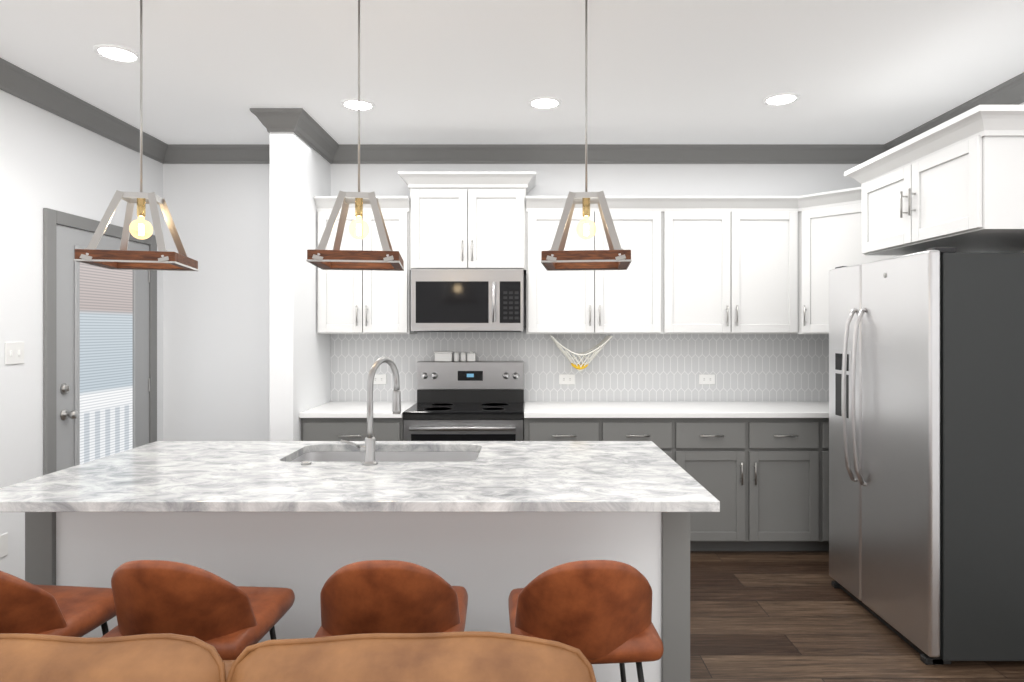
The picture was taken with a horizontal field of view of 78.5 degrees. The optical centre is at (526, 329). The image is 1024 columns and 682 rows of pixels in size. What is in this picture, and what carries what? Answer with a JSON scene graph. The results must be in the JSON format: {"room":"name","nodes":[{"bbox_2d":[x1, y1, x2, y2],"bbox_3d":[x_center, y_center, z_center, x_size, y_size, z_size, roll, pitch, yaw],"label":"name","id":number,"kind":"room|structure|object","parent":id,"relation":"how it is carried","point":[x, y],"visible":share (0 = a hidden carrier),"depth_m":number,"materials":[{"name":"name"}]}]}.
{"room":"kitchen","nodes":[
{"label":"kitchen","id":0,"kind":"room"},
{"bbox_2d":[0,90,162,579],"bbox_3d":[-2.750,0.050,0.810,0.150,2.780,7.620,0,0,0],"label":"wall","id":1,"kind":"structure","parent":0,"point":[49,160],"depth_m":3.40,"materials":[{"name":"white paint"}]},
{"bbox_2d":[0,533,7,557],"bbox_3d":[-2.671,1.103,3.195,0.006,0.115,0.070,0,0,0],"label":"outlet","id":2,"kind":"object","parent":1,"relation":"attached to","point":[3,545],"visible":1,"depth_m":3.20,"materials":[{"name":"white plastic"}]},
{"bbox_2d":[5,342,23,364],"bbox_3d":[-2.668,0.122,3.275,0.012,0.115,0.120,0,0,0],"label":"switch plate","id":3,"kind":"object","parent":1,"relation":"attached to","point":[14,352],"visible":1,"depth_m":3.27,"materials":[{"name":"white plastic"}]},
{"bbox_2d":[0,58,167,163],"bbox_3d":[-2.632,-1.281,0.810,0.086,0.118,7.620,0,0,0],"label":"crown molding","id":4,"kind":"structure","parent":1,"relation":"attached to","point":[14,80],"depth_m":3.65,"materials":[{"name":"grey"}]},
{"bbox_2d":[43,208,156,474],"bbox_3d":[-2.664,0.383,3.990,0.022,2.115,1.040,0,0,0],"label":"door frame","id":5,"kind":"structure","parent":1,"relation":"attached to","point":[52,218],"depth_m":3.52,"materials":[{"name":"grey"}]},
{"bbox_2d":[56,225,149,470],"bbox_3d":[-2.631,0.416,3.990,0.083,2.023,0.885,0,0,0],"label":"entry door","id":6,"kind":"structure","parent":1,"relation":"in","point":[102,365],"depth_m":3.91,"materials":[{"name":"grey"}]},
{"bbox_2d":[270,132,330,440],"bbox_3d":[-1.513,0.050,4.248,0.146,2.780,0.743,0,0,0],"label":"wall","id":7,"kind":"structure","parent":0,"point":[300,347],"depth_m":3.90,"materials":[{"name":"white paint"}]},
{"bbox_2d":[250,108,283,145],"bbox_3d":[-1.619,-1.281,4.160,0.107,0.118,0.739,0,0,0],"label":"crown molding","id":8,"kind":"structure","parent":7,"relation":"attached to","point":[271,118],"depth_m":3.83,"materials":[{"name":"grey"}]},
{"bbox_2d":[284,108,339,161],"bbox_3d":[-1.399,-1.281,4.160,0.091,0.118,0.739,0,0,0],"label":"crown molding","id":9,"kind":"structure","parent":7,"relation":"attached to","point":[301,123],"depth_m":4.07,"materials":[{"name":"grey"}]},
{"bbox_2d":[163,164,860,440],"bbox_3d":[0.000,0.050,4.695,5.650,2.780,0.150,0,0,0],"label":"wall","id":10,"kind":"structure","parent":0,"point":[216,346],"depth_m":4.62,"materials":[{"name":"white paint"}]},
{"bbox_2d":[168,144,269,163],"bbox_3d":[-2.085,-1.281,4.577,0.999,0.118,0.086,0,0,0],"label":"crown molding","id":11,"kind":"structure","parent":10,"relation":"attached to","point":[177,153],"depth_m":4.58,"materials":[{"name":"grey"}]},
{"bbox_2d":[316,204,416,333],"bbox_3d":[-1.120,-0.410,4.450,0.636,0.880,0.320,0,0,0],"label":"upper cabinet","id":12,"kind":"object","parent":10,"relation":"attached to","point":[348,301],"depth_m":4.30,"materials":[{"name":"white wood"}]},
{"bbox_2d":[406,180,529,273],"bbox_3d":[-0.400,-0.706,4.450,0.800,0.588,0.320,0,0,0],"label":"upper cabinet","id":13,"kind":"object","parent":10,"relation":"attached to","point":[455,224],"depth_m":4.30,"materials":[{"name":"white wood"}]},
{"bbox_2d":[411,269,523,331],"bbox_3d":[-0.398,-0.197,4.389,0.760,0.426,0.441,0,0,0],"label":"microwave","id":14,"kind":"object","parent":13,"relation":"attached to","point":[467,300],"visible":1,"depth_m":4.22,"materials":[{"name":"silver metal"}]},
{"bbox_2d":[331,326,828,400],"bbox_3d":[0.618,0.305,4.616,4.113,0.670,0.008,0,0,0],"label":"tile backsplash","id":15,"kind":"structure","parent":10,"relation":"attached to","point":[741,367],"depth_m":4.61,"materials":[{"name":"white tile"}]},
{"bbox_2d":[374,374,385,383],"bbox_3d":[-1.085,0.365,4.608,0.116,0.072,0.008,0,0,0],"label":"outlet","id":16,"kind":"object","parent":15,"relation":"attached to","point":[379,378],"visible":0.73,"depth_m":4.61,"materials":[{"name":"white plastic"}]},
{"bbox_2d":[559,374,574,383],"bbox_3d":[0.300,0.365,4.608,0.116,0.072,0.008,0,0,0],"label":"outlet","id":17,"kind":"object","parent":15,"relation":"attached to","point":[566,378],"visible":1,"depth_m":4.61,"materials":[{"name":"white plastic"}]},
{"bbox_2d":[699,374,714,383],"bbox_3d":[1.330,0.365,4.608,0.116,0.072,0.008,0,0,0],"label":"outlet","id":18,"kind":"object","parent":15,"relation":"attached to","point":[706,378],"visible":1,"depth_m":4.61,"materials":[{"name":"white plastic"}]},
{"bbox_2d":[526,204,649,333],"bbox_3d":[0.503,-0.410,4.450,1.002,0.880,0.320,0,0,0],"label":"upper cabinet","id":19,"kind":"object","parent":10,"relation":"attached to","point":[582,301],"depth_m":4.30,"materials":[{"name":"white wood"}]},
{"bbox_2d":[550,334,612,370],"bbox_3d":[0.385,0.164,4.460,0.427,0.267,0.249,0,0,0],"label":"net","id":20,"kind":"object","parent":19,"relation":"hanging from","point":[581,366],"visible":0.98,"depth_m":4.41,"materials":[{"name":"white fabric"}]},
{"bbox_2d":[329,144,883,163],"bbox_3d":[0.567,-1.281,4.577,4.015,0.118,0.086,0,0,0],"label":"crown molding","id":21,"kind":"structure","parent":10,"relation":"attached to","point":[369,153],"depth_m":4.57,"materials":[{"name":"grey"}]},
{"bbox_2d":[650,200,789,333],"bbox_3d":[1.398,-0.410,4.423,1.065,0.880,0.374,0,0,0],"label":"upper cabinet","id":22,"kind":"object","parent":10,"relation":"attached to","point":[731,264],"depth_m":4.30,"materials":[{"name":"white wood"}]},
{"bbox_2d":[790,188,901,333],"bbox_3d":[2.238,-0.410,4.220,0.872,0.880,0.780,0,0,0],"label":"upper cabinet","id":23,"kind":"object","parent":10,"relation":"attached to","point":[826,227],"depth_m":4.20,"materials":[{"name":"white wood"}]},
{"bbox_2d":[0,0,1023,143],"bbox_3d":[0.000,-1.390,0.810,5.650,0.100,7.920,0,0,0],"label":"ceiling","id":24,"kind":"structure","parent":0,"point":[658,71],"depth_m":3.17,"materials":[{"name":"white paint"}]},
{"bbox_2d":[93,44,139,62],"bbox_3d":[-1.980,-1.335,3.040,0.200,0.009,0.200,0,0,0],"label":"recessed light","id":25,"kind":"object","parent":24,"relation":"in","point":[116,53],"visible":0.98,"depth_m":3.03,"materials":[{"name":"white paint"}]},
{"bbox_2d":[74,0,198,270],"bbox_3d":[-1.504,-0.793,2.450,0.330,1.092,0.337,0,0,-14],"label":"pendant light","id":26,"kind":"object","parent":24,"relation":"hanging from","point":[161,258],"visible":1,"depth_m":2.44,"materials":[{"name":"brown wood"}]},
{"bbox_2d":[306,0,403,270],"bbox_3d":[-0.653,-0.793,2.450,0.330,1.092,0.337,0,0,-8],"label":"pendant light","id":27,"kind":"object","parent":24,"relation":"hanging from","point":[387,258],"visible":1,"depth_m":2.39,"materials":[{"name":"brown wood"}]},
{"bbox_2d":[341,98,374,110],"bbox_3d":[-1.000,-1.335,3.730,0.200,0.009,0.200,0,0,0],"label":"recessed light","id":28,"kind":"object","parent":24,"relation":"in","point":[352,104],"visible":0.81,"depth_m":3.72,"materials":[{"name":"white paint"}]},
{"bbox_2d":[528,96,561,108],"bbox_3d":[0.110,-1.335,3.700,0.200,0.009,0.200,0,0,0],"label":"recessed light","id":29,"kind":"object","parent":24,"relation":"in","point":[544,102],"visible":1,"depth_m":3.69,"materials":[{"name":"white paint"}]},
{"bbox_2d":[541,0,631,270],"bbox_3d":[0.235,-0.793,2.450,0.330,1.092,0.337,0,0,6],"label":"pendant light","id":30,"kind":"object","parent":24,"relation":"hanging from","point":[615,256],"visible":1,"depth_m":2.39,"materials":[{"name":"brown wood"}]},
{"bbox_2d":[763,92,799,105],"bbox_3d":[1.480,-1.335,3.640,0.200,0.009,0.200,0,0,0],"label":"recessed light","id":31,"kind":"object","parent":24,"relation":"in","point":[780,99],"visible":1,"depth_m":3.63,"materials":[{"name":"white paint"}]},
{"bbox_2d":[690,551,1023,681],"bbox_3d":[0.000,1.490,0.810,5.650,0.100,7.920,0,0,0],"label":"floor","id":32,"kind":"structure","parent":0,"point":[775,616],"depth_m":2.98,"materials":[{"name":"brown wood"}]},
{"bbox_2d":[0,571,115,636],"bbox_3d":[-1.389,0.998,1.710,0.416,0.887,0.426,0,0,6],"label":"stool","id":33,"kind":"object","parent":32,"relation":"on","point":[26,607],"visible":0.54,"depth_m":1.62,"materials":[{"name":"leather"}]},
{"bbox_2d":[102,560,294,659],"bbox_3d":[-0.895,0.998,1.710,0.416,0.887,0.426,0,0,3],"label":"stool","id":34,"kind":"object","parent":32,"relation":"on","point":[227,620],"visible":0.71,"depth_m":1.55,"materials":[{"name":"leather"}]},
{"bbox_2d":[0,631,595,681],"bbox_3d":[-0.890,1.001,0.915,2.400,0.877,0.890,0,0,0],"label":"sofa","id":35,"kind":"object","parent":32,"relation":"on","point":[474,656],"visible":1,"depth_m":1.13,"materials":[{"name":"brown leather"}]},
{"bbox_2d":[301,417,403,440],"bbox_3d":[-1.113,1.000,4.300,0.650,0.880,0.620,0,0,0],"label":"base cabinet","id":36,"kind":"object","parent":32,"relation":"on","point":[312,429],"depth_m":3.99,"materials":[{"name":"grey wood"}]},
{"bbox_2d":[25,512,689,681],"bbox_3d":[-0.579,1.001,2.540,2.283,0.879,0.780,0,0,0],"label":"kitchen island","id":37,"kind":"object","parent":32,"relation":"on","point":[489,526],"depth_m":2.17,"materials":[{"name":"paint"}]},
{"bbox_2d":[0,441,719,511],"bbox_3d":[-0.575,0.543,2.443,2.340,0.034,1.042,0,0,0],"label":"island countertop","id":38,"kind":"structure","parent":37,"relation":"on","point":[158,476],"depth_m":2.17,"materials":[{"name":"white stone"}]},
{"bbox_2d":[340,356,400,463],"bbox_3d":[-0.624,0.317,2.545,0.190,0.418,0.259,0,0,0],"label":"faucet","id":39,"kind":"object","parent":38,"relation":"on","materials":[{"name":"silver metal"}]},
{"bbox_2d":[296,448,475,459],"bbox_3d":[-0.600,0.659,2.690,0.812,0.222,0.392,0,0,0],"label":"sink","id":40,"kind":"object","parent":38,"relation":"in","point":[313,453],"depth_m":2.88,"materials":[{"name":"grey metal"}]},
{"bbox_2d":[314,560,467,637],"bbox_3d":[-0.360,0.998,1.710,0.416,0.887,0.427,0,0,-2],"label":"stool","id":41,"kind":"object","parent":32,"relation":"on","point":[378,596],"visible":0.75,"depth_m":1.53,"materials":[{"name":"leather"}]},
{"bbox_2d":[403,361,523,440],"bbox_3d":[-0.400,0.835,4.266,0.766,1.210,0.669,0,0,0],"label":"range","id":42,"kind":"object","parent":32,"relation":"on","point":[470,401],"visible":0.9,"depth_m":4.43,"materials":[{"name":"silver metal"}]},
{"bbox_2d":[434,351,475,361],"bbox_3d":[-0.514,0.194,4.550,0.299,0.073,0.078,0,0,0],"label":"canisters","id":43,"kind":"object","parent":42,"relation":"on","point":[443,356],"visible":1,"depth_m":4.52,"materials":[{"name":"white ceramic"}]},
{"bbox_2d":[508,560,663,681],"bbox_3d":[0.150,0.998,1.710,0.416,0.887,0.426,0,0,-4],"label":"stool","id":44,"kind":"object","parent":32,"relation":"on","point":[597,611],"visible":0.83,"depth_m":1.54,"materials":[{"name":"leather"}]},
{"bbox_2d":[524,418,688,473],"bbox_3d":[0.500,1.000,4.300,1.024,0.880,0.620,0,0,0],"label":"base cabinet","id":45,"kind":"object","parent":32,"relation":"on","point":[671,435],"depth_m":3.99,"materials":[{"name":"grey wood"}]},
{"bbox_2d":[689,418,828,550],"bbox_3d":[1.409,1.000,4.300,1.074,0.880,0.620,0,0,0],"label":"base cabinet","id":46,"kind":"object","parent":32,"relation":"on","point":[764,482],"depth_m":4.00,"materials":[{"name":"grey wood"}]},
{"bbox_2d":[299,401,828,417],"bbox_3d":[0.618,0.543,4.290,4.111,0.034,0.640,0,0,0],"label":"countertop","id":47,"kind":"structure","parent":46,"relation":"on","point":[643,409],"depth_m":4.13,"materials":[{"name":"white stone"}]},
{"bbox_2d":[829,247,1023,664],"bbox_3d":[2.140,0.544,3.107,1.000,1.792,0.895,0,0,0],"label":"fridge","id":48,"kind":"object","parent":32,"relation":"on","point":[926,454],"visible":1,"depth_m":2.67,"materials":[{"name":"grey metal"}]},
{"bbox_3d":[2.750,0.050,0.810,0.150,2.780,7.620,0,0,0],"label":"wall","id":49,"kind":"structure","parent":0,"visible":0},
{"bbox_2d":[844,105,1023,254],"bbox_3d":[2.259,-0.668,3.095,0.828,0.493,1.090,0,0,0],"label":"upper cabinet","id":50,"kind":"object","parent":49,"relation":"attached to","point":[957,182],"visible":1,"depth_m":2.85,"materials":[{"name":"white wood"}]},
{"bbox_2d":[884,72,1023,151],"bbox_3d":[2.632,-1.281,0.810,0.086,0.118,7.620,0,0,0],"label":"crown molding","id":51,"kind":"structure","parent":49,"relation":"attached to","point":[1011,92],"depth_m":3.57,"materials":[{"name":"grey"}]}
]}

